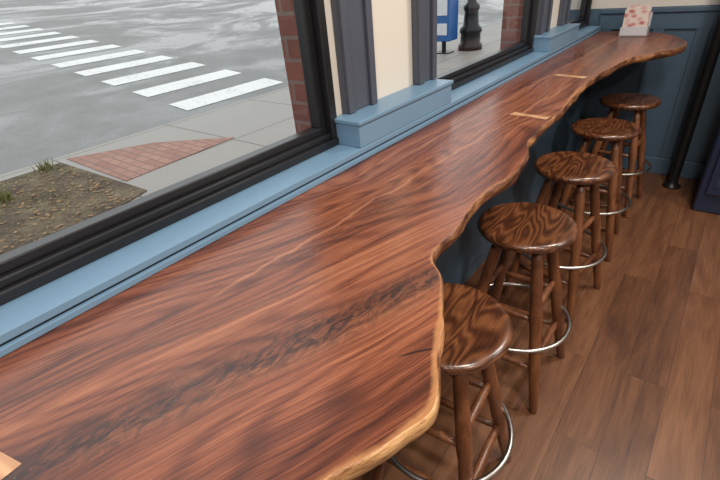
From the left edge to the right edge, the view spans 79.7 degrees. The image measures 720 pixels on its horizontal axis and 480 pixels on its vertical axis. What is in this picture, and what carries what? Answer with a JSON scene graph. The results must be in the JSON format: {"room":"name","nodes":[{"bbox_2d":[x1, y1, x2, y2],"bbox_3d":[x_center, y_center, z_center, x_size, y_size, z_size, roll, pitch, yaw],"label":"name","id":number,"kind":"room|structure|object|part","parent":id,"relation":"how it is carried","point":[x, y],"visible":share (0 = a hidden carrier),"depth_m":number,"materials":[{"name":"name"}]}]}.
{"room":"cafe","nodes":[
{"label":"cafe","id":0,"kind":"room"},
{"bbox_2d":[0,0,600,357],"bbox_3d":[-0.466,-0.355,0.972,0.348,2.930,7.000,19,39,34],"label":"wall","id":1,"kind":"structure","parent":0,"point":[392,19],"depth_m":1.31,"materials":[{"name":"blue paint"}]},
{"bbox_3d":[-0.969,-0.355,0.227,0.100,1.474,2.620,19,39,34],"label":"frame","id":2,"kind":"part","parent":1,"relation":"part of","materials":[{"name":"black metal"}]},
{"bbox_2d":[0,31,686,479],"bbox_3d":[0.125,0.075,1.135,0.676,0.330,6.350,19,39,34],"label":"countertop","id":3,"kind":"structure","parent":1,"relation":"attached to","point":[305,341],"depth_m":0.73,"materials":[{"name":"brown wood"}]},
{"bbox_2d":[619,4,652,36],"bbox_3d":[1.878,-1.490,2.926,0.164,0.188,0.084,19,39,34],"label":"holder","id":4,"kind":"object","parent":3,"relation":"on","point":[637,18],"visible":1,"depth_m":2.91,"materials":[{"name":"paper"}]},
{"bbox_3d":[0.569,-1.483,1.836,0.100,1.474,1.190,19,39,34],"label":"frame","id":5,"kind":"part","parent":1,"relation":"part of","materials":[{"name":"black metal"}]},
{"bbox_3d":[1.477,-2.150,2.787,0.100,1.474,0.639,19,39,34],"label":"frame","id":6,"kind":"part","parent":1,"relation":"part of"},
{"bbox_2d":[352,168,719,479],"bbox_3d":[1.436,1.461,0.427,4.260,0.080,7.000,19,39,34],"label":"floor","id":7,"kind":"structure","parent":0,"point":[634,393],"depth_m":1.88,"materials":[{"name":"wood"}]},
{"bbox_2d":[372,283,513,479],"bbox_3d":[0.265,0.531,1.360,0.433,0.742,0.433,16,37,31],"label":"bar stool","id":8,"kind":"object","parent":7,"relation":"on","point":[478,329],"visible":0.55,"depth_m":1.19,"materials":[{"name":"brown wood"}]},
{"bbox_2d":[476,202,578,413],"bbox_3d":[0.638,0.251,1.761,0.433,0.742,0.433,19,39,34],"label":"bar stool","id":9,"kind":"object","parent":7,"relation":"on","point":[535,229],"visible":0.84,"depth_m":1.62,"materials":[{"name":"brown wood"}]},
{"bbox_2d":[502,151,616,322],"bbox_3d":[1.015,-0.034,2.170,0.433,0.742,0.433,-31,39,-35],"label":"bar stool","id":10,"kind":"object","parent":7,"relation":"on","point":[581,169],"visible":0.68,"depth_m":2.04,"materials":[{"name":"brown wood"}]},
{"bbox_2d":[557,118,640,261],"bbox_3d":[1.383,-0.312,2.568,0.433,0.742,0.433,15,37,30],"label":"bar stool","id":11,"kind":"object","parent":7,"relation":"on","point":[615,130],"visible":0.77,"depth_m":2.42,"materials":[{"name":"brown wood"}]},
{"bbox_2d":[570,92,661,217],"bbox_3d":[1.774,-0.597,2.973,0.433,0.742,0.433,21,40,37],"label":"bar stool","id":12,"kind":"object","parent":7,"relation":"on","point":[639,103],"visible":0.71,"depth_m":2.84,"materials":[{"name":"brown wood"}]},
{"bbox_2d":[662,12,719,189],"bbox_3d":[2.249,-1.623,2.544,0.120,2.849,0.120,19,39,34],"label":"steel post","id":13,"kind":"object","parent":7,"relation":"on","point":[712,55],"visible":1,"depth_m":2.96,"materials":[{"name":"black metal"}]},
{"bbox_2d":[692,125,719,214],"bbox_3d":[2.630,-1.033,2.427,0.720,1.900,0.615,19,39,34],"label":"cabinet","id":14,"kind":"object","parent":7,"relation":"on","point":[707,197],"visible":1,"depth_m":2.83,"materials":[{"name":"blue wood"}]},
{"bbox_3d":[2.461,-0.863,2.272,0.560,1.400,0.007,19,39,34],"label":"door glass","id":15,"kind":"part","parent":14,"relation":"part of","materials":[{"name":"glass"}]},
{"bbox_2d":[569,0,719,163],"bbox_3d":[3.384,-1.388,2.048,4.540,2.930,0.134,19,39,34],"label":"wall","id":16,"kind":"structure","parent":0,"point":[674,79],"depth_m":3.21,"materials":[{"name":"blue paint"}]},
{"bbox_2d":[576,147,704,179],"bbox_3d":[3.567,-0.199,2.613,4.250,0.130,0.015,19,39,34],"label":"baseboard","id":17,"kind":"structure","parent":16,"relation":"attached to","point":[691,170],"depth_m":3.42,"materials":[{"name":"blue paint"}]},
{"label":"outside","id":18,"kind":"structure","parent":0,"visible":0},
{"bbox_2d":[0,21,501,202],"bbox_3d":[5.296,-5.418,11.299,4.910,0.250,54.000,19,39,34],"label":"sidewalk","id":19,"kind":"structure","parent":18,"point":[260,121],"depth_m":5.63,"materials":[{"name":"concrete"}]},
{"bbox_2d":[0,157,146,254],"bbox_3d":[-4.008,0.320,2.968,2.250,0.151,4.600,19,39,34],"label":"planting bed","id":20,"kind":"object","parent":19,"relation":"on","point":[35,205],"visible":0.94,"depth_m":4.03,"materials":[{"name":"brown soil"}]},
{"bbox_2d":[67,137,233,180],"bbox_3d":[-2.490,-1.106,5.210,1.450,0.008,1.450,19,39,34],"label":"brick paving","id":21,"kind":"object","parent":19,"relation":"on","point":[128,163],"visible":1,"depth_m":4.98,"materials":[{"name":"red brick"}]},
{"bbox_2d":[437,0,458,53],"bbox_3d":[1.788,-4.599,9.166,0.450,1.149,0.415,19,39,34],"label":"newspaper box","id":22,"kind":"object","parent":19,"relation":"on","point":[447,10],"visible":0.77,"depth_m":8.99,"materials":[{"name":"blue metal"}]},
{"bbox_2d":[458,0,481,50],"bbox_3d":[2.256,-6.136,8.429,0.520,4.450,0.520,19,39,34],"label":"street lamp","id":23,"kind":"object","parent":19,"relation":"on","point":[470,32],"visible":1,"depth_m":9.22,"materials":[{"name":"black metal"}]},
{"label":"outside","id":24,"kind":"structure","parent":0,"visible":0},
{"bbox_2d":[0,0,503,174],"bbox_3d":[-14.504,-22.487,36.858,63.900,5.879,130.000,19,39,34],"label":"road","id":25,"kind":"structure","parent":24,"point":[47,110],"depth_m":9.84,"materials":[{"name":"grey asphalt"}]},
{"bbox_2d":[0,22,281,109],"bbox_3d":[-7.627,-4.936,11.161,13.960,1.284,2.100,19,39,34],"label":"crosswalk","id":26,"kind":"structure","parent":25,"relation":"on","point":[188,104],"depth_m":9.08,"materials":[{"name":"paint"}]}
]}

